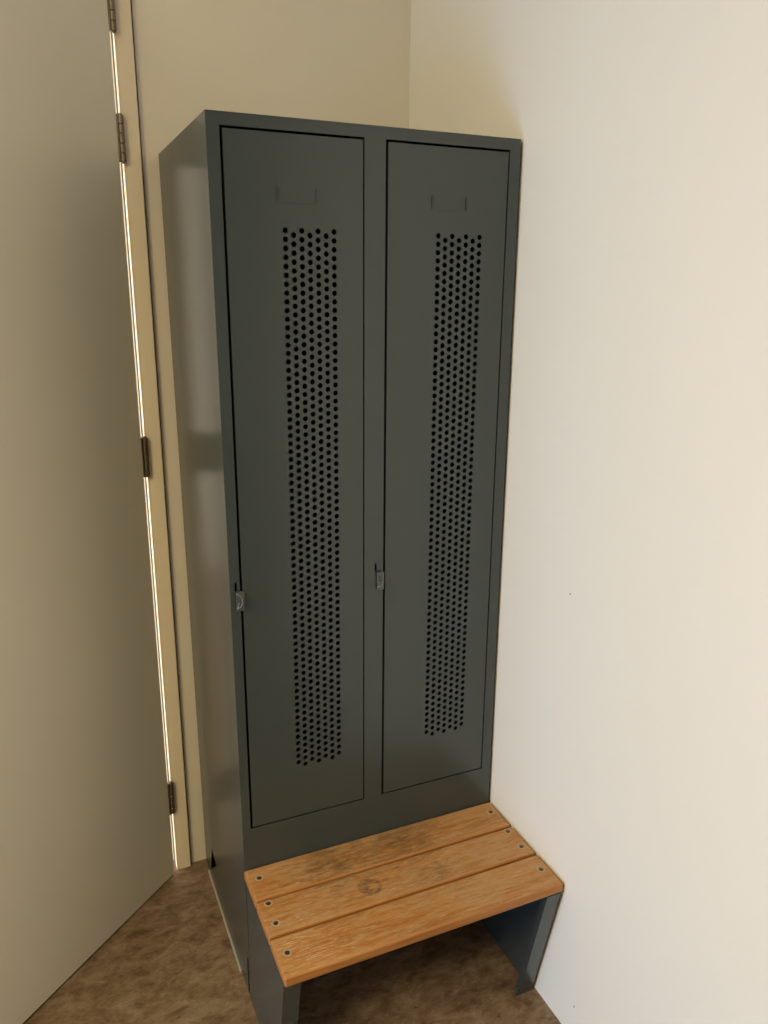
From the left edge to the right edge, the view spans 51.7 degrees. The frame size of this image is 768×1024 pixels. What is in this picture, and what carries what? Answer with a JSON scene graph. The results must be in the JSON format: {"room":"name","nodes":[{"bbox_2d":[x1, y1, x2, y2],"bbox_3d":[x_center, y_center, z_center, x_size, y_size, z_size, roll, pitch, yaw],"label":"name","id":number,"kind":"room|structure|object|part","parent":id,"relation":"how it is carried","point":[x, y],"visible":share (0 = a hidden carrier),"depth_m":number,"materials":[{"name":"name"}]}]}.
{"room":"changing room","nodes":[
{"label":"changing room","id":0,"kind":"room"},
{"bbox_2d":[130,0,410,862],"bbox_3d":[-1.645,-0.265,1.433,3.940,2.800,0.143,-6,17,-23],"label":"wall","id":1,"kind":"structure","parent":0,"point":[347,61],"depth_m":1.81,"materials":[{"name":"paint"}]},
{"bbox_2d":[0,0,174,1023],"bbox_3d":[-0.770,0.064,1.478,0.047,2.142,0.952,7,17,24],"label":"door","id":2,"kind":"structure","parent":1,"relation":"in","point":[87,803],"depth_m":1.66,"materials":[{"name":"laminate"}]},
{"bbox_2d":[109,0,190,869],"bbox_3d":[-1.030,-0.039,1.764,1.035,2.195,0.147,-6,17,-23],"label":"trim","id":3,"kind":"structure","parent":1,"relation":"attached to","point":[123,46],"depth_m":1.84,"materials":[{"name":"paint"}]},
{"bbox_2d":[23,859,560,1023],"bbox_3d":[0.516,1.590,0.251,6.800,0.100,9.600,-6,17,-23],"label":"floor","id":4,"kind":"structure","parent":0,"point":[173,961],"depth_m":1.83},
{"bbox_2d":[158,109,520,997],"bbox_3d":[-0.117,0.132,1.865,0.606,1.824,0.511,-6,17,-23],"label":"locker","id":5,"kind":"object","parent":4,"relation":"on","point":[340,294],"visible":1,"depth_m":1.60,"materials":[{"name":"grey metal"}]},
{"bbox_3d":[-0.394,0.161,1.755,0.008,1.822,0.497,-6,17,-23],"label":"panel","id":6,"kind":"part","parent":5,"relation":"part of","materials":[{"name":"grey metal"}]},
{"bbox_3d":[-0.408,1.031,2.018,0.005,0.006,0.366,-6,17,-23],"label":"rail","id":7,"kind":"part","parent":5,"relation":"part of","materials":[{"name":"metal"}]},
{"bbox_3d":[-0.160,0.000,1.545,0.251,1.348,0.019,-6,17,-23],"label":"door","id":8,"kind":"part","parent":5,"relation":"part of","materials":[{"name":"grey metal"}]},
{"bbox_3d":[-0.217,0.068,2.091,0.597,1.822,0.001,-6,17,-23],"label":"panel","id":9,"kind":"part","parent":5,"relation":"part of","materials":[{"name":"grey metal"}]},
{"bbox_3d":[-0.114,-0.747,1.624,0.606,0.001,0.498,-6,17,-23],"label":"panel","id":10,"kind":"part","parent":5,"relation":"part of","materials":[{"name":"grey metal"}]},
{"bbox_3d":[-0.126,0.601,2.019,0.597,0.001,0.466,-6,17,-23],"label":"panel","id":11,"kind":"part","parent":5,"relation":"part of","materials":[{"name":"grey metal"}]},
{"bbox_3d":[0.115,-0.031,1.662,0.252,1.348,0.019,-6,17,-23],"label":"door","id":12,"kind":"part","parent":5,"relation":"part of","materials":[{"name":"grey metal"}]},
{"bbox_3d":[0.157,0.100,1.989,0.001,1.822,0.497,-6,17,-23],"label":"panel","id":13,"kind":"part","parent":5,"relation":"part of","materials":[{"name":"grey metal"}]},
{"bbox_2d":[244,802,562,1023],"bbox_3d":[0.038,0.939,1.720,0.605,0.351,0.301,-6,17,-23],"label":"bench","id":14,"kind":"object","parent":4,"relation":"on","point":[324,911],"visible":1,"depth_m":1.65,"materials":[{"name":"brown wood"}]},
{"bbox_3d":[-0.224,0.976,1.622,0.036,0.329,0.283,-6,17,-23],"label":"leg","id":15,"kind":"part","parent":14,"relation":"part of","materials":[{"name":"grey metal"}]},
{"bbox_2d":[409,0,767,1023],"bbox_3d":[0.533,-0.192,1.229,0.143,2.800,2.202,-6,17,-23],"label":"wall","id":16,"kind":"structure","parent":0,"point":[629,741],"depth_m":1.35,"materials":[{"name":"paint"}]}
]}

